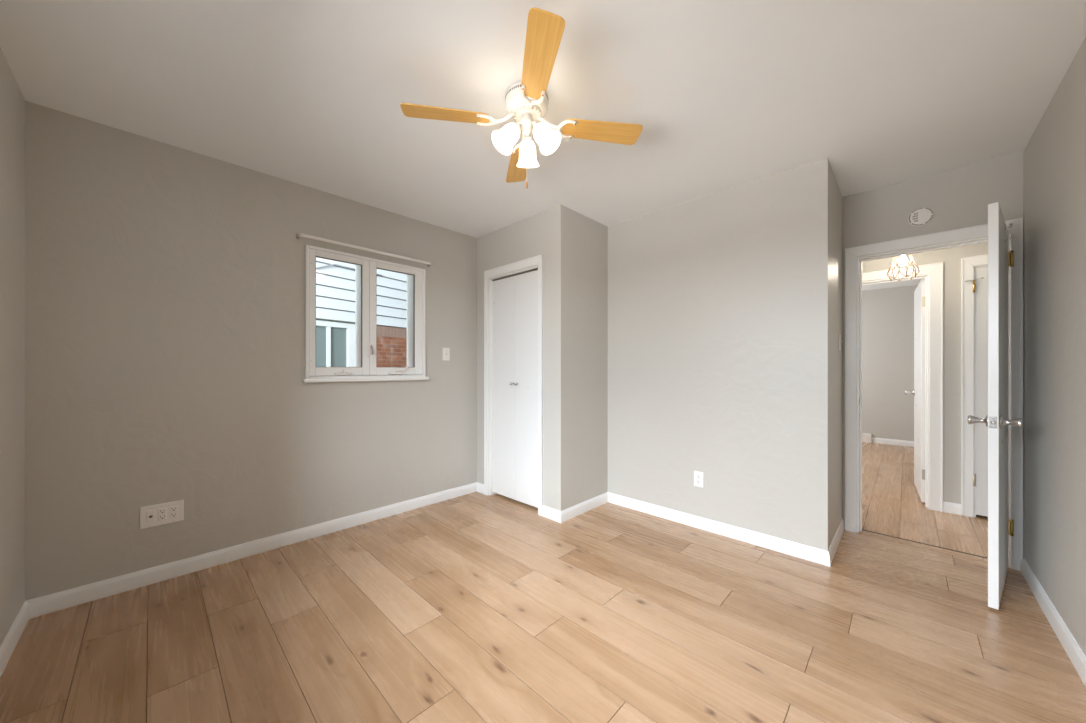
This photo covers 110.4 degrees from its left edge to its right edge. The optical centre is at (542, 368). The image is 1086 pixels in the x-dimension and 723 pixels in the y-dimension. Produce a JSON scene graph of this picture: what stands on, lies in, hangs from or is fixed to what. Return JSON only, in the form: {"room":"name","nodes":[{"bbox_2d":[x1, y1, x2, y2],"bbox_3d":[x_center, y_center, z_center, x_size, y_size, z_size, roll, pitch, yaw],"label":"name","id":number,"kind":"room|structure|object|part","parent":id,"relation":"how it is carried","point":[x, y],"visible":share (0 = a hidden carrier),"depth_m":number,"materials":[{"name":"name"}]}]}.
{"room":"empty bedroom","nodes":[
{"label":"empty bedroom","id":0,"kind":"room"},
{"bbox_2d":[0,48,24,645],"bbox_3d":[-1.207,-0.044,0.498,3.668,2.489,0.120,0,0,44],"label":"wall","id":1,"kind":"structure","parent":0,"point":[12,101],"depth_m":1.65,"materials":[{"name":"beige paint"}]},
{"bbox_2d":[0,601,28,677],"bbox_3d":[-1.203,1.157,0.588,3.548,0.087,0.014,0,0,44],"label":"baseboard","id":2,"kind":"structure","parent":1,"relation":"attached to","point":[8,645],"depth_m":1.62,"materials":[{"name":"white paint"}]},
{"bbox_2d":[25,101,476,600],"bbox_3d":[-1.400,-0.044,3.049,0.150,2.489,3.528,0,0,44],"label":"wall","id":3,"kind":"structure","parent":0,"point":[165,283],"depth_m":2.24,"materials":[{"name":"beige paint"}]},
{"bbox_2d":[140,500,183,528],"bbox_3d":[-2.158,0.824,2.142,0.017,0.120,0.175,0,0,44],"label":"outlet plate","id":4,"kind":"object","parent":3,"relation":"attached to","point":[170,512],"visible":1,"depth_m":2.14,"materials":[{"name":"white plastic"}]},
{"bbox_2d":[158,508,166,520],"bbox_3d":[-2.159,0.824,2.143,0.004,0.066,0.033,0,0,44],"label":"receptacle","id":5,"kind":"object","parent":4,"relation":"attached to","point":[162,512],"depth_m":2.14,"materials":[{"name":"white plastic"}]},
{"bbox_2d":[170,506,177,517],"bbox_3d":[-2.127,0.824,2.177,0.004,0.066,0.033,0,0,44],"label":"receptacle","id":6,"kind":"object","parent":4,"relation":"attached to","point":[173,509],"depth_m":2.18,"materials":[{"name":"white plastic"}]},
{"bbox_2d":[26,482,476,618],"bbox_3d":[-1.564,1.157,2.761,0.014,0.087,2.645,0,0,44],"label":"baseboard","id":7,"kind":"structure","parent":3,"relation":"attached to","point":[50,603],"depth_m":2.30,"materials":[{"name":"white paint"}]},
{"bbox_2d":[296,233,430,266],"bbox_3d":[-1.339,-0.922,2.965,0.055,0.036,1.014,0,0,44],"label":"curtain rod","id":8,"kind":"object","parent":3,"relation":"attached to","point":[298,236],"visible":1,"depth_m":2.87,"materials":[{"name":"white plastic"}]},
{"bbox_2d":[302,245,428,382],"bbox_3d":[-1.393,-0.389,3.021,0.195,0.966,0.949,0,0,44],"label":"window","id":9,"kind":"structure","parent":3,"relation":"in","point":[365,369],"depth_m":2.97,"materials":[{"name":"white plastic"}]},
{"bbox_3d":[-1.523,-0.401,2.831,0.044,0.902,0.414,0,0,44],"label":"sash","id":10,"kind":"part","parent":9,"relation":"part of","materials":[{"name":"white plastic"}]},
{"bbox_3d":[-1.488,0.034,2.821,0.020,0.022,0.123,0,0,44],"label":"crank handle","id":11,"kind":"part","parent":9,"relation":"part of","materials":[{"name":"white plastic"}]},
{"bbox_3d":[-1.341,0.083,2.971,0.044,0.023,0.949,0,0,44],"label":"sill","id":12,"kind":"part","parent":9,"relation":"part of","materials":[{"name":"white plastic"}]},
{"bbox_3d":[-1.405,-0.396,3.032,0.164,0.932,0.890,0,0,44],"label":"frame","id":13,"kind":"part","parent":9,"relation":"part of","materials":[{"name":"white plastic"}]},
{"bbox_3d":[-1.221,-0.401,3.144,0.044,0.902,0.452,0,0,44],"label":"sash","id":14,"kind":"part","parent":9,"relation":"part of","materials":[{"name":"white plastic"}]},
{"bbox_2d":[443,348,449,360],"bbox_3d":[-0.885,-0.136,3.463,0.018,0.116,0.073,0,0,44],"label":"light switch","id":15,"kind":"object","parent":3,"relation":"attached to","point":[446,351],"visible":1,"depth_m":3.47,"materials":[{"name":"white plastic"}]},
{"bbox_2d":[477,205,607,510],"bbox_3d":[-0.033,-0.044,3.569,1.098,2.489,0.643,0,0,44],"label":"wall","id":16,"kind":"structure","parent":0,"point":[573,246],"depth_m":3.13,"materials":[{"name":"beige paint"}]},
{"bbox_2d":[476,482,483,493],"bbox_3d":[-0.605,1.157,3.664,0.144,0.087,0.014,0,0,44],"label":"baseboard","id":17,"kind":"structure","parent":16,"relation":"attached to","point":[480,487],"depth_m":3.66,"materials":[{"name":"white paint"}]},
{"bbox_2d":[484,254,542,515],"bbox_3d":[-0.246,0.133,3.383,0.764,2.134,0.121,0,0,44],"label":"door frame","id":18,"kind":"structure","parent":16,"relation":"attached to","point":[511,269],"depth_m":3.58,"materials":[{"name":"white paint"}]},
{"bbox_2d":[493,270,537,507],"bbox_3d":[-0.251,0.168,3.377,0.640,2.008,0.062,0,0,44],"label":"door","id":19,"kind":"structure","parent":16,"relation":"in","point":[515,298],"depth_m":3.38,"materials":[{"name":"white paint"}]},
{"bbox_2d":[542,505,560,522],"bbox_3d":[0.071,1.157,3.013,0.205,0.087,0.014,0,0,44],"label":"baseboard","id":20,"kind":"structure","parent":16,"relation":"attached to","point":[550,513],"depth_m":3.01,"materials":[{"name":"white paint"}]},
{"bbox_2d":[561,492,607,522],"bbox_3d":[0.363,1.157,3.178,0.014,0.087,0.657,0,0,44],"label":"baseboard","id":21,"kind":"structure","parent":16,"relation":"attached to","point":[569,513],"depth_m":3.15,"materials":[{"name":"white paint"}]},
{"bbox_2d":[0,442,1085,722],"bbox_3d":[2.195,1.250,3.253,4.808,0.100,8.628,0,0,44],"label":"floor","id":22,"kind":"structure","parent":0,"point":[475,607],"depth_m":1.72,"materials":[{"name":"brown wood"}]},
{"bbox_2d":[0,0,1085,290],"bbox_3d":[2.185,-1.339,3.263,5.018,0.100,8.808,0,0,44],"label":"ceiling","id":23,"kind":"structure","parent":0,"point":[724,94],"depth_m":1.72,"materials":[{"name":"white paint"}]},
{"bbox_2d":[400,7,642,188],"bbox_3d":[-0.076,-1.066,1.781,0.862,0.446,0.862,0,0,35],"label":"ceiling fan","id":24,"kind":"object","parent":23,"relation":"hanging from","point":[526,99],"visible":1,"depth_m":1.73,"materials":[{"name":"orange wood"}]},
{"bbox_3d":[-0.439,-1.159,1.720,0.391,0.006,0.126,0,11,-10],"label":"blade","id":25,"kind":"part","parent":24,"relation":"part of","materials":[{"name":"brown wood"}]},
{"bbox_3d":[-0.173,-1.059,1.731,0.112,0.134,0.130,0,0,44],"label":"lamp shade","id":26,"kind":"part","parent":24,"relation":"part of","materials":[{"name":"white glass"}]},
{"bbox_3d":[-0.157,-1.074,1.736,0.047,0.069,0.062,0,0,44],"label":"bulb","id":27,"kind":"part","parent":24,"relation":"part of","materials":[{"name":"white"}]},
{"bbox_3d":[-0.138,-1.159,2.143,0.126,0.006,0.391,-11,2,-9],"label":"blade","id":28,"kind":"part","parent":24,"relation":"part of","materials":[{"name":"brown wood"}]},
{"bbox_2d":[523,135,531,141],"bbox_3d":[-0.076,-1.125,1.832,0.042,0.069,0.064,0,0,0],"label":"socket","id":29,"kind":"object","parent":24,"relation":"attached to","point":[527,138],"depth_m":1.82,"materials":[{"name":"white ceramic"}]},
{"bbox_3d":[-0.077,-1.059,1.894,0.123,0.134,0.123,0,0,44],"label":"lamp shade","id":30,"kind":"part","parent":24,"relation":"part of","materials":[{"name":"white glass"}]},
{"bbox_3d":[-0.015,-1.159,1.418,0.126,0.006,0.391,11,-2,-9],"label":"blade","id":31,"kind":"part","parent":24,"relation":"part of","materials":[{"name":"brown wood"}]},
{"bbox_3d":[0.005,-1.074,1.736,0.063,0.069,0.047,0,0,44],"label":"bulb","id":32,"kind":"part","parent":24,"relation":"part of","materials":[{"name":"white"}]},
{"bbox_3d":[0.020,-1.059,1.731,0.131,0.134,0.113,0,0,44],"label":"lamp shade","id":33,"kind":"part","parent":24,"relation":"part of","materials":[{"name":"white glass"}]},
{"bbox_3d":[0.286,-1.159,1.842,0.391,0.006,0.126,0,-11,-10],"label":"blade","id":34,"kind":"part","parent":24,"relation":"part of","materials":[{"name":"brown wood"}]},
{"bbox_2d":[887,254,919,280],"bbox_3d":[2.863,-1.000,3.004,0.191,0.576,0.195,0,0,44],"label":"pendant lamp","id":35,"kind":"object","parent":23,"relation":"hanging from","point":[903,260],"visible":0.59,"depth_m":2.99,"materials":[{"name":"clear"}]},
{"bbox_3d":[2.863,-0.863,3.004,0.054,0.081,0.054,0,0,44],"label":"bulb","id":36,"kind":"part","parent":35,"relation":"part of","materials":[{"name":"white glass"}]},
{"bbox_2d":[608,166,803,544],"bbox_3d":[0.766,-0.044,3.330,2.582,2.489,0.120,0,0,44],"label":"wall","id":37,"kind":"structure","parent":0,"point":[706,294],"depth_m":2.78,"materials":[{"name":"beige paint"}]},
{"bbox_2d":[694,471,702,487],"bbox_3d":[1.173,0.831,2.848,0.070,0.115,0.009,0,0,44],"label":"outlet plate","id":38,"kind":"object","parent":37,"relation":"attached to","point":[698,476],"visible":1,"depth_m":2.85,"materials":[{"name":"white plastic"}]},
{"bbox_2d":[696,474,700,483],"bbox_3d":[1.172,0.831,2.847,0.034,0.073,0.004,0,0,44],"label":"receptacle","id":39,"kind":"object","parent":38,"relation":"attached to","point":[698,476],"depth_m":2.84,"materials":[{"name":"white plastic"}]},
{"bbox_2d":[608,492,829,566],"bbox_3d":[1.163,1.157,2.854,1.618,0.087,0.014,0,0,44],"label":"baseboard","id":40,"kind":"structure","parent":37,"relation":"attached to","point":[809,553],"depth_m":2.69,"materials":[{"name":"white paint"}]},
{"bbox_2d":[804,158,841,550],"bbox_3d":[1.948,-0.044,2.610,0.120,2.489,0.722,0,0,44],"label":"wall","id":41,"kind":"structure","parent":0,"point":[822,194],"depth_m":2.37,"materials":[{"name":"beige paint"}]},
{"bbox_2d":[828,518,844,565],"bbox_3d":[1.991,1.157,2.558,0.014,0.087,0.736,0,0,44],"label":"baseboard","id":42,"kind":"structure","parent":41,"relation":"attached to","point":[833,547],"depth_m":2.52,"materials":[{"name":"white paint"}]},
{"bbox_2d":[838,334,841,349],"bbox_3d":[2.118,-0.192,2.688,0.018,0.116,0.073,0,0,44],"label":"light switch","id":43,"kind":"object","parent":41,"relation":"attached to","point":[839,335],"visible":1,"depth_m":2.67,"materials":[{"name":"white plastic"}]},
{"bbox_2d":[862,285,917,440],"bbox_3d":[5.629,-0.044,5.977,3.820,2.489,0.120,0,0,44],"label":"wall","id":44,"kind":"structure","parent":0,"point":[887,313],"depth_m":6.01,"materials":[{"name":"beige paint"}]},
{"bbox_2d":[862,433,871,442],"bbox_3d":[5.275,1.131,6.200,0.184,0.138,0.048,0,0,44],"label":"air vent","id":45,"kind":"object","parent":44,"relation":"in","point":[867,438],"visible":0.6,"depth_m":6.16,"materials":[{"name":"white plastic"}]},
{"bbox_2d":[872,437,913,446],"bbox_3d":[6.114,1.157,5.417,2.105,0.087,0.014,0,0,44],"label":"baseboard","id":46,"kind":"structure","parent":44,"relation":"attached to","point":[874,440],"depth_m":5.97,"materials":[{"name":"white paint"}]},
{"bbox_2d":[862,243,987,503],"bbox_3d":[3.292,-0.044,3.348,3.300,2.489,0.140,0,0,44],"label":"wall","id":47,"kind":"structure","parent":0,"point":[951,257],"depth_m":3.15,"materials":[{"name":"beige paint"}]},
{"bbox_2d":[862,262,942,511],"bbox_3d":[3.077,0.152,3.541,0.922,2.096,0.161,0,0,44],"label":"door frame","id":48,"kind":"structure","parent":47,"relation":"attached to","point":[934,280],"depth_m":3.21,"materials":[{"name":"white paint"}]},
{"bbox_2d":[905,279,924,501],"bbox_3d":[3.634,0.192,3.638,0.177,1.993,0.759,0,0,41],"label":"door","id":49,"kind":"structure","parent":47,"relation":"in","point":[918,392],"depth_m":3.51,"materials":[{"name":"white paint"}]},
{"bbox_3d":[3.803,0.245,3.914,0.071,0.062,0.062,0,0,41],"label":"knob","id":50,"kind":"part","parent":49,"relation":"part of","materials":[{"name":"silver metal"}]},
{"bbox_3d":[3.638,0.192,3.643,0.035,1.993,0.745,0,0,41],"label":"panel","id":51,"kind":"part","parent":49,"relation":"part of","materials":[{"name":"white paint"}]},
{"bbox_2d":[943,501,960,514],"bbox_3d":[3.399,1.157,3.137,0.102,0.087,0.014,0,0,44],"label":"baseboard","id":52,"kind":"structure","parent":47,"relation":"attached to","point":[948,507],"depth_m":3.13,"materials":[{"name":"white paint"}]},
{"bbox_2d":[961,254,987,516],"bbox_3d":[3.786,0.145,2.857,0.844,2.110,0.161,0,0,44],"label":"door frame","id":53,"kind":"structure","parent":47,"relation":"attached to","point":[968,271],"depth_m":3.07,"materials":[{"name":"white paint"}]},
{"bbox_2d":[965,267,987,516],"bbox_3d":[3.713,0.181,2.826,0.743,1.994,0.106,0,0,44],"label":"door","id":54,"kind":"structure","parent":47,"relation":"in","point":[981,279],"depth_m":3.03,"materials":[{"name":"white paint"}]},
{"bbox_3d":[3.756,0.181,2.833,0.692,1.994,0.035,0,0,44],"label":"panel","id":55,"kind":"part","parent":54,"relation":"part of","materials":[{"name":"white paint"}]},
{"bbox_2d":[842,152,1022,524],"bbox_3d":[2.569,-0.044,2.596,3.300,2.489,0.120,0,0,44],"label":"wall","id":56,"kind":"structure","parent":0,"point":[958,198],"depth_m":2.52,"materials":[{"name":"beige paint"}]},
{"bbox_2d":[908,207,933,226],"bbox_3d":[2.530,-1.019,2.530,0.124,0.124,0.029,0,0,44],"label":"smoke detector","id":57,"kind":"object","parent":56,"relation":"attached to","point":[920,217],"visible":1,"depth_m":2.52,"materials":[{"name":"white plastic"}]},
{"bbox_2d":[912,213,917,221],"bbox_3d":[2.504,-1.018,2.540,0.027,0.059,0.006,0,0,44],"label":"grille","id":58,"kind":"object","parent":57,"relation":"attached to","point":[914,215],"depth_m":2.54,"materials":[{"name":"grey plastic"}]},
{"bbox_2d":[862,529,987,557],"bbox_3d":[2.621,1.209,2.587,0.712,0.022,0.014,0,0,44],"label":"trim","id":59,"kind":"structure","parent":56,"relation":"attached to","point":[862,529],"depth_m":2.58,"materials":[{"name":"black"}]},
{"bbox_2d":[845,218,1022,571],"bbox_3d":[2.600,0.153,2.566,0.848,2.094,0.162,0,0,44],"label":"door frame","id":60,"kind":"structure","parent":56,"relation":"attached to","point":[853,262],"depth_m":2.57,"materials":[{"name":"white paint"}]},
{"bbox_2d":[968,202,1022,609],"bbox_3d":[2.510,0.182,2.078,0.711,2.012,0.177,0,0,-36],"label":"door","id":61,"kind":"structure","parent":56,"relation":"in","point":[997,421],"depth_m":1.89,"materials":[{"name":"white paint"}]},
{"bbox_3d":[2.251,0.265,1.952,0.062,0.062,0.071,0,0,-36],"label":"knob","id":62,"kind":"part","parent":61,"relation":"part of","materials":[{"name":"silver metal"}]},
{"bbox_3d":[2.234,0.265,1.874,0.002,0.058,0.025,0,0,-36],"label":"latch plate","id":63,"kind":"part","parent":61,"relation":"part of","materials":[{"name":"silver metal"}]},
{"bbox_3d":[2.512,0.182,2.079,0.691,2.012,0.035,0,0,-36],"label":"panel","id":64,"kind":"part","parent":61,"relation":"part of","materials":[{"name":"white paint"}]},
{"bbox_3d":[2.314,0.265,1.867,0.062,0.062,0.071,0,0,-36],"label":"knob","id":65,"kind":"part","parent":61,"relation":"part of","materials":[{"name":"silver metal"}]},
{"bbox_2d":[1023,37,1085,655],"bbox_3d":[1.504,-0.044,0.755,0.120,2.489,4.010,0,0,44],"label":"wall","id":66,"kind":"structure","parent":0,"point":[1054,157],"depth_m":1.75,"materials":[{"name":"beige paint"}]},
{"bbox_2d":[1020,558,1085,686],"bbox_3d":[1.448,1.157,0.794,0.014,0.087,3.990,0,0,44],"label":"baseboard","id":67,"kind":"structure","parent":66,"relation":"attached to","point":[1071,647],"depth_m":1.70,"materials":[{"name":"white paint"}]},
{"label":"outside","id":68,"kind":"structure","parent":0,"visible":0},
{"bbox_3d":[-10.243,1.900,13.331,26.750,0.100,55.000,0,0,44],"label":"ground","id":69,"kind":"structure","parent":68,"visible":0},
{"bbox_2d":[316,257,406,366],"bbox_3d":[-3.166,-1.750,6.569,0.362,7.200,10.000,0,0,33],"label":"neighbor house","id":70,"kind":"structure","parent":69,"relation":"on","point":[335,280],"depth_m":6.28,"materials":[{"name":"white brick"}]}
]}

